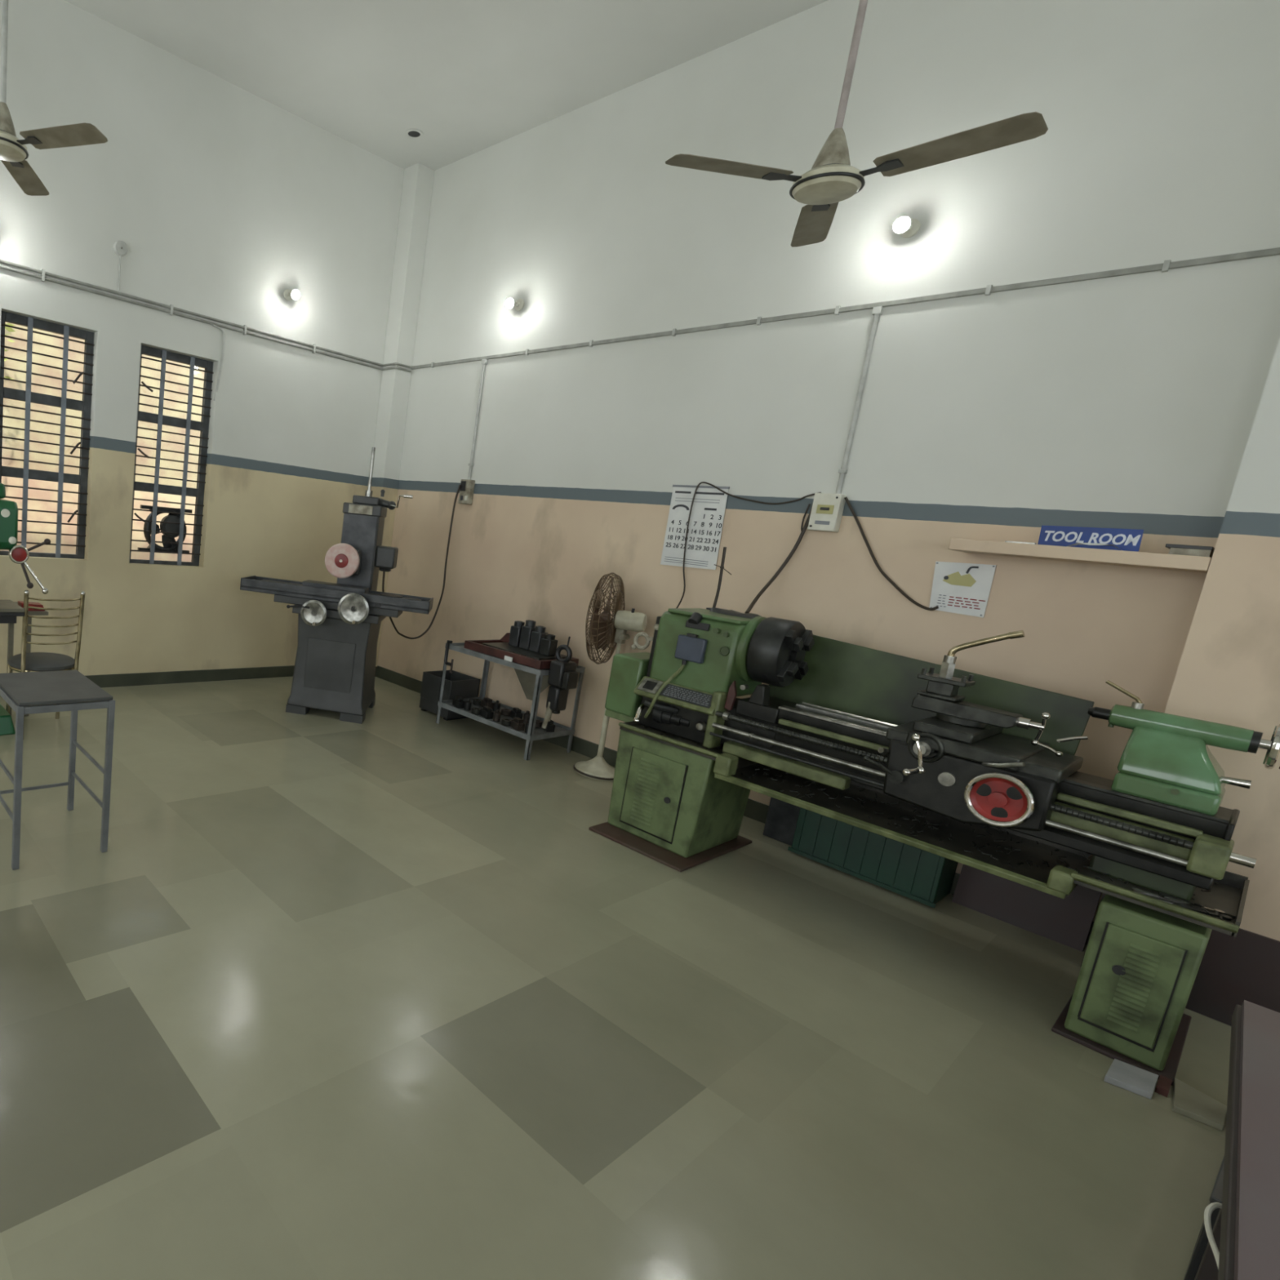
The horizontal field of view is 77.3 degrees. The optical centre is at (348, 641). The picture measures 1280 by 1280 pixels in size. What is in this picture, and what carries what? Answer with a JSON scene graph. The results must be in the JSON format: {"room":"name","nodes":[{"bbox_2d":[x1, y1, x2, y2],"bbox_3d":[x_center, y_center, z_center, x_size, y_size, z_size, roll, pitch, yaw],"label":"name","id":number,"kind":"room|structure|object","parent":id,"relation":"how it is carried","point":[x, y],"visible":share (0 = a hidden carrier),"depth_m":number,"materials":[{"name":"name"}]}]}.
{"room":"metal workshop","nodes":[
{"label":"metal workshop","id":0,"kind":"room"},
{"bbox_2d":[0,0,434,675],"bbox_3d":[-2.946,-1.925,4.681,8.440,4.745,0.440,-1,12,-37],"label":"wall","id":1,"kind":"structure","parent":0,"point":[223,200],"depth_m":5.95,"materials":[{"name":"paint"}]},
{"bbox_2d":[0,311,204,561],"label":"window","id":2,"kind":"structure","parent":1,"relation":"in","point":[27,396],"depth_m":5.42,"materials":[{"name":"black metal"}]},
{"bbox_2d":[113,240,128,291],"bbox_3d":[-1.681,-2.763,5.390,0.100,0.348,0.042,-1,12,-37],"label":"junction box","id":3,"kind":"object","parent":1,"relation":"attached to","point":[120,247],"visible":1,"depth_m":5.37,"materials":[{"name":"plastic"}]},
{"bbox_2d":[128,345,213,565],"bbox_3d":[-1.467,-1.480,6.018,0.655,1.700,0.097,-1,12,-37],"label":"window","id":4,"kind":"structure","parent":1,"relation":"in","point":[159,419],"depth_m":6.03,"materials":[{"name":"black metal"}]},
{"bbox_2d":[137,504,192,552],"bbox_3d":[-1.552,-0.943,6.192,0.450,0.383,0.108,-1,12,-37],"label":"exhaust fan","id":5,"kind":"object","parent":4,"relation":"attached to","point":[172,517],"visible":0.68,"depth_m":6.17,"materials":[{"name":"black metal"}]},
{"bbox_2d":[0,259,382,369],"bbox_3d":[-2.839,-2.536,4.564,7.973,0.075,0.026,-1,12,-37],"label":"conduit","id":6,"kind":"object","parent":1,"relation":"attached to","point":[42,277],"visible":1,"depth_m":5.69,"materials":[{"name":"grey plastic"}]},
{"bbox_2d":[212,324,225,400],"bbox_3d":[-1.087,-2.280,6.004,0.118,0.585,0.052,-1,12,-37],"label":"conduit","id":7,"kind":"object","parent":1,"relation":"attached to","point":[215,326],"visible":1,"depth_m":6.01,"materials":[{"name":"grey plastic"}]},
{"bbox_2d":[85,665,377,687],"bbox_3d":[-3.021,0.371,5.053,8.200,0.105,0.212,-1,12,-37],"label":"baseboard","id":8,"kind":"structure","parent":1,"relation":"attached to","point":[206,675],"depth_m":6.42,"materials":[{"name":"stone"}]},
{"bbox_2d":[283,288,299,300],"bbox_3d":[-0.471,-2.945,6.205,0.090,0.100,0.154,-1,12,-37],"label":"bulb","id":9,"kind":"object","parent":1,"relation":"attached to","point":[288,295],"visible":1,"depth_m":6.21,"materials":[{"name":"white glass"}]},
{"bbox_2d":[291,289,299,299],"bbox_3d":[-0.439,-2.921,6.164,0.074,0.074,0.041,-1,12,-37],"label":"diffuser","id":10,"kind":"object","parent":9,"relation":"attached to","point":[295,294],"depth_m":6.15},
{"bbox_2d":[382,362,411,372],"bbox_3d":[0.457,-2.599,6.961,0.197,0.054,0.210,-1,12,-37],"label":"conduit","id":11,"kind":"object","parent":1,"relation":"attached to","point":[393,363],"visible":1,"depth_m":6.89,"materials":[{"name":"grey plastic"}]},
{"bbox_2d":[65,0,827,170],"bbox_3d":[0.119,-3.444,0.827,8.680,0.200,9.480,-1,12,-37],"label":"ceiling","id":12,"kind":"structure","parent":0,"point":[472,76],"depth_m":5.00,"materials":[{"name":"paint"}]},
{"bbox_2d":[0,0,107,195],"bbox_3d":[-1.696,-3.151,3.331,0.954,1.615,1.088,-1,12,-37],"label":"ceiling fan","id":13,"kind":"object","parent":12,"relation":"hanging from","point":[14,153],"visible":1,"depth_m":3.48,"materials":[{"name":"beige metal"}]},
{"bbox_2d":[404,128,422,138],"bbox_3d":[0.544,-4.207,6.067,0.149,0.007,0.149,-1,12,-37],"label":"ceiling box","id":14,"kind":"object","parent":12,"relation":"attached to","point":[411,133],"visible":1,"depth_m":6.07,"materials":[{"name":"paint"}]},
{"bbox_2d":[665,0,1048,247],"bbox_3d":[1.933,-2.508,2.463,1.087,1.811,0.980,-1,12,-37],"label":"ceiling fan","id":15,"kind":"object","parent":12,"relation":"hanging from","point":[832,180],"visible":1,"depth_m":2.61,"materials":[{"name":"beige metal"}]},
{"bbox_2d":[0,676,1231,1279],"bbox_3d":[-0.394,1.301,1.656,8.200,0.001,9.000,-1,12,-37],"label":"floor","id":16,"kind":"structure","parent":0,"point":[326,997],"depth_m":2.35,"materials":[{"name":"grey tile"}]},
{"bbox_2d":[0,483,50,735],"bbox_3d":[-2.322,-0.248,4.601,0.622,1.620,0.833,-1,12,-37],"label":"press","id":17,"kind":"object","parent":16,"relation":"on","point":[19,554],"visible":1,"depth_m":4.35,"materials":[{"name":"metal"}]},
{"bbox_2d":[8,536,16,544],"bbox_3d":[-1.986,-0.598,4.328,0.043,0.044,0.043,-1,12,-37],"label":"knob","id":18,"kind":"object","parent":17,"relation":"on","point":[11,540],"depth_m":4.32,"materials":[{"name":"white plastic"}]},
{"bbox_2d":[6,601,48,716],"bbox_3d":[-2.130,0.160,4.819,0.162,0.787,0.400,-1,12,-37],"label":"bench","id":19,"kind":"object","parent":16,"relation":"on","point":[11,626],"visible":0.17,"depth_m":4.88,"materials":[{"name":"grey metal"}]},
{"bbox_2d":[17,600,44,610],"bbox_3d":[-2.019,-0.226,4.663,0.140,0.050,0.100,-1,12,-37],"label":"cloth","id":20,"kind":"object","parent":19,"relation":"on","point":[20,603],"visible":0.71,"depth_m":4.63,"materials":[{"name":"fabric"}]},
{"bbox_2d":[5,590,85,739],"bbox_3d":[-1.957,0.115,4.709,0.408,0.950,0.477,-1,12,-37],"label":"chair","id":21,"kind":"object","parent":16,"relation":"on","point":[24,662],"visible":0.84,"depth_m":4.58,"materials":[{"name":"silver metal"}]},
{"bbox_2d":[0,670,115,870],"bbox_3d":[-1.356,0.543,3.303,0.397,0.718,0.520,-1,12,-37],"label":"stool","id":22,"kind":"object","parent":16,"relation":"on","point":[20,691],"visible":1,"depth_m":3.17,"materials":[{"name":"grey paint"}]},
{"bbox_2d":[240,447,433,724],"bbox_3d":[-0.059,-0.486,5.841,1.485,2.140,0.835,8,10,10],"label":"grinder","id":23,"kind":"object","parent":16,"relation":"on","point":[339,624],"visible":1,"depth_m":5.72,"materials":[{"name":"grey paint"}]},
{"bbox_2d":[382,484,461,639],"bbox_3d":[0.606,-0.689,6.249,0.855,1.367,0.106,-3,14,-43],"label":"power cable","id":24,"kind":"object","parent":23,"relation":"attached to","point":[460,486],"visible":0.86,"depth_m":6.48,"materials":[{"name":"black rubber"}]},
{"bbox_2d":[419,670,479,720],"bbox_3d":[0.863,0.455,6.282,0.345,0.340,0.345,-1,12,-37],"label":"box","id":25,"kind":"object","parent":16,"relation":"on","point":[456,683],"visible":0.65,"depth_m":6.19,"materials":[{"name":"grey paint"}]},
{"bbox_2d":[435,642,585,760],"bbox_3d":[1.237,0.428,5.719,0.523,0.665,0.953,-1,12,-37],"label":"table","id":26,"kind":"object","parent":16,"relation":"on","point":[534,733],"visible":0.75,"depth_m":5.51,"materials":[{"name":"grey metal"}]},
{"bbox_2d":[444,640,453,673],"bbox_3d":[0.805,0.118,5.804,0.031,0.252,0.108,-1,12,-37],"label":"c-clamp","id":27,"kind":"object","parent":26,"relation":"hanging from","point":[448,642],"visible":1,"depth_m":5.81,"materials":[{"name":"black metal"}]},
{"bbox_2d":[452,696,464,708],"bbox_3d":[0.891,0.488,5.922,0.060,0.080,0.100,3,10,-19],"label":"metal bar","id":28,"kind":"object","parent":26,"relation":"on","point":[458,702],"visible":1,"depth_m":5.88,"materials":[{"name":"metal"}]},
{"bbox_2d":[463,698,471,711],"bbox_3d":[0.953,0.503,5.842,0.052,0.090,0.052,-1,12,-37],"label":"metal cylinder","id":29,"kind":"object","parent":26,"relation":"on","point":[467,704],"visible":1,"depth_m":5.82,"materials":[{"name":"metal"}]},
{"bbox_2d":[471,706,480,715],"bbox_3d":[1.012,0.548,5.766,0.083,0.040,0.083,-1,12,-37],"label":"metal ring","id":30,"kind":"object","parent":26,"relation":"on","point":[475,710],"visible":0.89,"depth_m":5.73,"materials":[{"name":"grey metal"}]},
{"bbox_2d":[472,698,481,706],"bbox_3d":[1.071,0.502,6.065,0.083,0.040,0.083,-1,12,-37],"label":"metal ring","id":31,"kind":"object","parent":26,"relation":"on","point":[475,701],"visible":0.93,"depth_m":6.03,"materials":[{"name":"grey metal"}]},
{"bbox_2d":[480,706,493,719],"bbox_3d":[1.075,0.549,5.683,0.060,0.080,0.100,3,10,-20],"label":"metal bar","id":32,"kind":"object","parent":26,"relation":"on","point":[486,713],"visible":1,"depth_m":5.65,"materials":[{"name":"metal"}]},
{"bbox_2d":[480,697,493,709],"bbox_3d":[1.135,0.503,5.982,0.060,0.080,0.100,1,11,-25],"label":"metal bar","id":33,"kind":"object","parent":26,"relation":"on","point":[486,701],"visible":0.9,"depth_m":5.95,"materials":[{"name":"black metal"}]},
{"bbox_2d":[493,700,500,711],"bbox_3d":[1.197,0.519,5.902,0.052,0.090,0.052,-1,12,-37],"label":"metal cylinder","id":34,"kind":"object","parent":26,"relation":"on","point":[496,704],"visible":0.94,"depth_m":5.88,"materials":[{"name":"metal"}]},
{"bbox_2d":[493,709,501,721],"bbox_3d":[1.137,0.565,5.603,0.052,0.090,0.052,-1,12,-37],"label":"metal cylinder","id":35,"kind":"object","parent":26,"relation":"on","point":[496,717],"visible":1,"depth_m":5.59,"materials":[{"name":"brown metal"}]},
{"bbox_2d":[501,718,511,726],"bbox_3d":[1.196,0.610,5.527,0.083,0.040,0.083,-1,12,-37],"label":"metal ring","id":36,"kind":"object","parent":26,"relation":"on","point":[504,722],"visible":0.94,"depth_m":5.50,"materials":[{"name":"grey metal"}]},
{"bbox_2d":[501,708,511,715],"bbox_3d":[1.256,0.564,5.827,0.083,0.040,0.083,-1,12,-37],"label":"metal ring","id":37,"kind":"object","parent":26,"relation":"on","point":[505,712],"visible":0.95,"depth_m":5.79,"materials":[{"name":"brown metal"}]},
{"bbox_2d":[437,697,575,741],"bbox_3d":[1.219,0.592,5.748,0.523,0.038,0.953,-1,12,-37],"label":"shelf","id":38,"kind":"object","parent":26,"relation":"attached to","point":[560,730],"depth_m":5.56,"materials":[{"name":"grey metal"}]},
{"bbox_2d":[444,642,585,675],"bbox_3d":[1.270,0.122,5.666,0.523,0.038,0.953,-1,12,-37],"label":"shelf","id":39,"kind":"object","parent":26,"relation":"attached to","point":[459,646],"depth_m":5.45,"materials":[{"name":"grey metal"}]},
{"bbox_2d":[510,707,522,719],"bbox_3d":[1.319,0.565,5.743,0.060,0.080,0.100,4,10,-10],"label":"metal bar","id":40,"kind":"object","parent":26,"relation":"on","point":[516,713],"visible":0.87,"depth_m":5.71,"materials":[{"name":"metal"}]},
{"bbox_2d":[510,717,524,730],"bbox_3d":[1.260,0.611,5.444,0.060,0.080,0.100,3,10,-17],"label":"metal bar","id":41,"kind":"object","parent":26,"relation":"on","point":[517,723],"visible":0.98,"depth_m":5.41,"materials":[{"name":"brown metal"}]},
{"bbox_2d":[463,639,578,669],"bbox_3d":[1.308,0.086,5.586,0.450,0.067,0.740,-1,12,-37],"label":"wooden tray","id":42,"kind":"object","parent":26,"relation":"on","point":[494,647],"visible":0.79,"depth_m":5.44,"materials":[{"name":"red wood"}]},
{"bbox_2d":[499,632,510,642],"bbox_3d":[1.292,-0.035,5.891,0.080,0.075,0.120,-1,12,-37],"label":"block","id":43,"kind":"object","parent":42,"relation":"on","point":[506,637],"visible":0.43,"depth_m":5.86,"materials":[{"name":"black metal"}]},
{"bbox_2d":[504,655,512,662],"bbox_3d":[1.169,0.126,5.354,0.009,0.032,0.070,-1,12,-37],"label":"paper tag","id":44,"kind":"object","parent":42,"relation":"attached to","point":[506,658],"visible":1,"depth_m":5.35,"materials":[{"name":"white paper"}]},
{"bbox_2d":[508,620,524,647],"bbox_3d":[1.311,-0.061,5.667,0.090,0.194,0.090,-1,12,-37],"label":"block","id":45,"kind":"object","parent":42,"relation":"on","point":[515,631],"visible":0.83,"depth_m":5.63,"materials":[{"name":"metal"}]},
{"bbox_2d":[519,619,536,649],"bbox_3d":[1.376,-0.053,5.583,0.090,0.219,0.090,-1,12,-37],"label":"block","id":46,"kind":"object","parent":42,"relation":"on","point":[530,625],"visible":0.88,"depth_m":5.55,"materials":[{"name":"metal"}]},
{"bbox_2d":[528,626,547,653],"bbox_3d":[1.429,-0.019,5.498,0.090,0.194,0.090,-1,12,-37],"label":"block","id":47,"kind":"object","parent":42,"relation":"on","point":[539,633],"visible":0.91,"depth_m":5.46,"materials":[{"name":"metal"}]},
{"bbox_2d":[538,633,557,656],"bbox_3d":[1.477,0.023,5.404,0.090,0.154,0.092,-1,12,-37],"label":"block","id":48,"kind":"object","parent":42,"relation":"on","point":[548,646],"visible":0.98,"depth_m":5.37,"materials":[{"name":"metal"}]},
{"bbox_2d":[523,711,530,723],"bbox_3d":[1.381,0.581,5.663,0.052,0.090,0.052,-1,12,-37],"label":"metal cylinder","id":49,"kind":"object","parent":26,"relation":"on","point":[526,715],"visible":0.88,"depth_m":5.64,"materials":[{"name":"brown metal"}]},
{"bbox_2d":[524,720,528,733],"bbox_3d":[1.322,0.627,5.364,0.052,0.090,0.052,-1,12,-37],"label":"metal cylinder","id":50,"kind":"object","parent":26,"relation":"on","point":[527,723],"visible":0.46,"depth_m":5.35,"materials":[{"name":"metal"}]},
{"bbox_2d":[514,668,549,700],"bbox_3d":[1.395,0.315,5.545,0.010,0.260,0.480,-1,12,-37],"label":"sheet metal","id":51,"kind":"object","parent":26,"relation":"attached to","point":[527,680],"visible":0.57,"depth_m":5.57,"materials":[{"name":"grey metal"}]},
{"bbox_2d":[534,720,542,727],"bbox_3d":[1.440,0.626,5.588,0.083,0.040,0.083,-1,12,-37],"label":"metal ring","id":52,"kind":"object","parent":26,"relation":"on","point":[538,722],"visible":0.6,"depth_m":5.55,"materials":[{"name":"brown metal"}]},
{"bbox_2d":[541,720,555,732],"bbox_3d":[1.504,0.627,5.505,0.060,0.080,0.100,4,10,-12],"label":"metal bar","id":53,"kind":"object","parent":26,"relation":"on","point":[550,727],"visible":0.62,"depth_m":5.46,"materials":[{"name":"metal"}]},
{"bbox_2d":[541,636,578,728],"bbox_3d":[1.514,0.299,5.193,0.170,0.683,0.178,-1,12,-37],"label":"chain hoist","id":54,"kind":"object","parent":26,"relation":"hanging from","point":[563,675],"visible":1,"depth_m":5.15,"materials":[{"name":"black metal"}]},
{"bbox_2d":[573,572,647,781],"bbox_3d":[1.769,0.231,5.038,0.604,1.397,0.406,-1,12,-37],"label":"pedestal fan","id":55,"kind":"object","parent":16,"relation":"on","point":[604,631],"visible":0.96,"depth_m":4.97,"materials":[{"name":"beige metal"}]},
{"bbox_2d":[763,796,799,845],"bbox_3d":[2.588,1.005,4.291,0.200,0.310,0.180,-1,12,-37],"label":"box","id":56,"kind":"object","parent":16,"relation":"on","point":[781,820],"visible":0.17,"depth_m":4.24,"materials":[{"name":"metal"}]},
{"bbox_2d":[787,807,958,907],"bbox_3d":[2.807,1.072,3.913,0.305,0.335,0.675,-1,12,-37],"label":"plastic crate","id":57,"kind":"object","parent":16,"relation":"on","point":[926,877],"visible":0.62,"depth_m":3.79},
{"bbox_2d":[588,608,1279,1085],"bbox_3d":[2.357,0.559,3.443,0.790,1.424,2.480,-1,12,-37],"label":"machine","id":58,"kind":"object","parent":16,"relation":"on","point":[979,771],"visible":1,"depth_m":3.11,"materials":[{"name":"green paint"}]},
{"bbox_2d":[644,633,707,718],"bbox_3d":[1.756,0.202,3.965,0.094,0.511,0.253,-1,12,-37],"label":"switch","id":59,"kind":"object","parent":58,"relation":"attached to","point":[680,666],"depth_m":3.98,"materials":[{"name":"plastic"}]},
{"bbox_2d":[706,546,731,609],"bbox_3d":[2.139,-0.359,4.207,0.050,0.365,0.107,-1,12,-37],"label":"stick","id":60,"kind":"object","parent":58,"relation":"on","point":[722,566],"visible":0.96,"depth_m":4.21,"materials":[{"name":"black metal"}]},
{"bbox_2d":[709,607,762,618],"bbox_3d":[2.149,-0.157,4.045,0.140,0.026,0.280,-1,12,-37],"label":"cloth","id":61,"kind":"object","parent":58,"relation":"on","point":[731,612],"visible":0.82,"depth_m":4.03,"materials":[{"name":"fabric"}]},
{"bbox_2d":[618,720,1249,937],"bbox_3d":[2.440,0.729,3.431,0.650,0.127,2.255,-1,12,-37],"label":"tray","id":62,"kind":"object","parent":58,"relation":"on","point":[1050,868],"depth_m":3.13,"materials":[{"name":"green metal"}]},
{"bbox_2d":[1131,888,1225,914],"bbox_3d":[2.901,0.909,2.562,0.228,0.008,0.030,12,12,32],"label":"spanner","id":63,"kind":"object","parent":58,"relation":"in","point":[1135,890],"visible":0.99,"depth_m":2.56,"materials":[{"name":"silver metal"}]},
{"bbox_2d":[1157,891,1236,918],"bbox_3d":[2.956,0.917,2.549,0.029,0.008,0.188,-3,14,-44],"label":"spanner","id":64,"kind":"object","parent":58,"relation":"in","point":[1232,915],"visible":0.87,"depth_m":2.56,"materials":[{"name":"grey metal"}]},
{"bbox_2d":[1172,902,1232,920],"bbox_3d":[2.908,0.921,2.495,0.147,0.008,0.030,11,11,24],"label":"spanner","id":65,"kind":"object","parent":58,"relation":"in","point":[1224,917],"visible":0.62,"depth_m":2.49,"materials":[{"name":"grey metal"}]},
{"bbox_2d":[951,864,1102,951],"bbox_3d":[3.260,1.118,3.505,0.095,0.500,0.480,-1,12,-37],"label":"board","id":66,"kind":"object","parent":16,"relation":"on","point":[1068,921],"visible":0.43,"depth_m":3.48,"materials":[{"name":"brown wood"}]},
{"bbox_2d":[1103,1058,1158,1099],"bbox_3d":[2.645,1.476,2.474,0.189,0.022,0.108,-1,12,-37],"label":"marble offcut","id":67,"kind":"object","parent":16,"relation":"on","point":[1126,1076],"visible":1,"depth_m":2.46,"materials":[{"name":"grey stone"}]},
{"bbox_2d":[1155,1075,1172,1097],"bbox_3d":[2.727,1.487,2.450,0.090,0.025,0.028,-1,12,-37],"label":"wood packer","id":68,"kind":"object","parent":16,"relation":"on","point":[1163,1085],"visible":1,"depth_m":2.43,"materials":[{"name":"brown wood"}]},
{"bbox_2d":[1172,1077,1226,1130],"bbox_3d":[2.759,1.506,2.379,0.214,0.020,0.120,-1,12,-37],"label":"marble offcut","id":69,"kind":"object","parent":16,"relation":"on","point":[1188,1101],"visible":0.9,"depth_m":2.36,"materials":[{"name":"beige stone"}]},
{"bbox_2d":[1183,1155,1224,1279],"bbox_3d":[2.590,1.447,1.804,1.190,0.295,0.615,-1,12,-37],"label":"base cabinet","id":70,"kind":"object","parent":16,"relation":"on","point":[1216,1194],"visible":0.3,"depth_m":1.67,"materials":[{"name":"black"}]},
{"bbox_2d":[1194,1000,1279,1279],"bbox_3d":[1.463,1.260,0.843,1.876,0.752,0.786,-1,12,-37],"label":"work table","id":71,"kind":"object","parent":16,"relation":"on","point":[1246,1230],"visible":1,"depth_m":1.19,"materials":[{"name":"grey metal"}]},
{"bbox_2d":[1204,1202,1222,1270],"bbox_3d":[1.837,1.265,1.549,0.197,0.070,0.046,-2,13,-40],"label":"cable","id":72,"kind":"object","parent":71,"relation":"hanging from","point":[1211,1207],"visible":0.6,"depth_m":1.56,"materials":[{"name":"plastic"}]},
{"bbox_2d":[377,0,1279,941],"bbox_3d":[3.087,-1.106,3.725,0.540,4.745,9.480,-1,12,-37],"label":"wall","id":73,"kind":"structure","parent":0,"point":[1149,402],"depth_m":3.93,"materials":[{"name":"paint"}]},
{"bbox_2d":[457,479,475,504],"bbox_3d":[1.028,-1.308,6.400,0.066,0.210,0.125,-1,12,-37],"label":"box","id":74,"kind":"object","parent":73,"relation":"attached to","point":[465,495],"visible":1,"depth_m":6.37,"materials":[{"name":"beige plastic"}]},
{"bbox_2d":[467,359,487,479],"bbox_3d":[1.105,-1.906,6.311,0.028,1.007,0.040,-1,12,-37],"label":"conduit","id":75,"kind":"object","parent":73,"relation":"attached to","point":[484,362],"visible":0.96,"depth_m":6.30,"materials":[{"name":"grey plastic"}]},
{"bbox_2d":[505,297,524,311],"bbox_3d":[1.329,-2.721,5.888,0.154,0.100,0.090,-1,12,-37],"label":"bulb","id":76,"kind":"object","parent":73,"relation":"attached to","point":[510,303],"visible":1,"depth_m":5.89,"materials":[{"name":"white glass"}]},
{"bbox_2d":[505,298,513,308],"bbox_3d":[1.283,-2.707,5.855,0.041,0.074,0.074,-1,12,-37],"label":"diffuser","id":77,"kind":"object","parent":76,"relation":"attached to","point":[509,302],"depth_m":5.84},
{"bbox_2d":[660,484,729,569],"bbox_3d":[2.277,-0.754,4.828,0.012,0.537,0.390,-1,12,-37],"label":"wall calendar","id":78,"kind":"object","parent":73,"relation":"attached to","point":[708,507],"visible":1,"depth_m":4.82,"materials":[{"name":"white paper"}]},
{"bbox_2d":[376,666,1093,945],"bbox_3d":[1.875,0.831,5.412,0.012,0.115,5.283,-1,12,-37],"label":"baseboard","id":79,"kind":"structure","parent":73,"relation":"attached to","point":[754,810],"depth_m":5.52,"materials":[{"name":"stone"}]},
{"bbox_2d":[675,481,821,608],"bbox_3d":[2.265,-0.492,4.445,0.490,0.971,0.757,-1,12,-37],"label":"power cable","id":80,"kind":"object","parent":73,"relation":"attached to","point":[700,483],"visible":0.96,"depth_m":4.76,"materials":[{"name":"black rubber"}]},
{"bbox_2d":[744,502,813,613],"bbox_3d":[2.466,-0.496,4.257,0.414,0.686,0.127,1,11,-26],"label":"power cable","id":81,"kind":"object","parent":73,"relation":"attached to","point":[806,525],"visible":0.91,"depth_m":4.32,"materials":[{"name":"black rubber"}]},
{"bbox_2d":[800,503,810,531],"bbox_3d":[2.676,-0.721,4.292,0.010,0.173,0.026,-1,12,-37],"label":"power cable","id":82,"kind":"object","parent":73,"relation":"attached to","point":[808,506],"visible":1,"depth_m":4.29,"materials":[{"name":"black rubber"}]},
{"bbox_2d":[807,493,846,532],"bbox_3d":[2.729,-0.737,4.182,0.088,0.210,0.140,-1,12,-37],"label":"switch box","id":83,"kind":"object","parent":73,"relation":"attached to","point":[827,509],"visible":1,"depth_m":4.15,"materials":[{"name":"white plastic"}]},
{"bbox_2d":[844,497,938,610],"bbox_3d":[2.928,-0.486,3.963,0.025,0.564,0.539,-1,12,-37],"label":"power cable","id":84,"kind":"object","parent":83,"relation":"attached to","point":[851,509],"visible":1,"depth_m":4.01,"materials":[{"name":"black rubber"}]},
{"bbox_2d":[411,247,1279,368],"bbox_3d":[2.175,-2.074,4.915,0.021,0.044,5.265,-1,12,-37],"label":"conduit","id":85,"kind":"object","parent":73,"relation":"attached to","point":[1167,264],"visible":1,"depth_m":3.80,"materials":[{"name":"grey plastic"}]},
{"bbox_2d":[835,306,883,493],"bbox_3d":[2.834,-1.328,4.075,0.028,1.007,0.040,-1,12,-37],"label":"conduit","id":86,"kind":"object","parent":73,"relation":"attached to","point":[877,311],"visible":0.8,"depth_m":4.06,"materials":[{"name":"grey plastic"}]},
{"bbox_2d":[893,216,920,238],"bbox_3d":[2.916,-2.182,3.835,0.154,0.100,0.090,-1,12,-37],"label":"bulb","id":87,"kind":"object","parent":73,"relation":"attached to","point":[906,227],"visible":1,"depth_m":3.83,"materials":[{"name":"white glass"}]},
{"bbox_2d":[893,217,910,232],"bbox_3d":[2.869,-2.168,3.803,0.041,0.074,0.074,-1,12,-37],"label":"diffuser","id":88,"kind":"object","parent":87,"relation":"attached to","point":[902,224],"depth_m":3.79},
{"bbox_2d":[928,561,996,617],"bbox_3d":[3.122,-0.274,3.741,0.014,0.264,0.246,-1,12,-37],"label":"poster","id":89,"kind":"object","parent":73,"relation":"attached to","point":[964,588],"visible":1,"depth_m":3.73,"materials":[{"name":"white paper"}]},
{"bbox_2d":[948,537,1211,573],"bbox_3d":[3.273,-0.393,3.309,0.300,0.055,0.833,-1,12,-37],"label":"wall shelf","id":90,"kind":"object","parent":73,"relation":"attached to","point":[1096,556],"visible":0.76,"depth_m":3.18,"materials":[{"name":"paint"}]},
{"bbox_2d":[1004,541,1035,544],"bbox_3d":[3.081,-0.453,3.357,0.025,0.006,0.105,-1,12,-37],"label":"ruler","id":91,"kind":"object","parent":90,"relation":"on","point":[1005,541],"visible":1,"depth_m":3.34,"materials":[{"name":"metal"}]},
{"bbox_2d":[1037,524,1143,551],"bbox_3d":[3.240,-0.454,3.206,0.017,0.098,0.322,-1,12,-37],"label":"sign board","id":92,"kind":"object","parent":90,"relation":"on","point":[1126,540],"visible":0.98,"depth_m":3.19,"materials":[{"name":"blue plastic"}]},
{"bbox_2d":[1066,542,1119,549],"bbox_3d":[3.223,-0.413,3.161,0.024,0.025,0.175,-1,12,-37],"label":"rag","id":93,"kind":"object","parent":90,"relation":"on","point":[1088,544],"visible":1,"depth_m":3.16,"materials":[{"name":"white fabric"}]},
{"bbox_2d":[1164,543,1214,558],"bbox_3d":[3.467,-0.370,3.017,0.190,0.042,0.128,-1,12,-37],"label":"stack","id":94,"kind":"object","parent":90,"relation":"on","point":[1180,549],"visible":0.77,"depth_m":2.96,"materials":[{"name":"grey paper"}]},
{"bbox_2d":[1080,893,1279,1026],"bbox_3d":[4.397,1.580,1.897,0.315,0.385,3.520,-1,12,-37],"label":"trim","id":95,"kind":"structure","parent":73,"relation":"attached to","point":[1233,971],"depth_m":2.86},
{"label":"outside","id":96,"kind":"structure","parent":0,"visible":0},
{"bbox_3d":[-3.706,-0.110,8.562,15.000,0.100,5.760,-1,12,-37],"label":"ground","id":97,"kind":"structure","parent":96,"visible":0},
{"bbox_2d":[4,322,14,379],"bbox_3d":[-3.498,-1.613,6.568,0.945,3.574,0.438,-1,12,-37],"label":"shrub","id":98,"kind":"object","parent":97,"relation":"on","point":[9,329],"visible":0.2,"depth_m":6.53,"materials":[{"name":"green plant"}]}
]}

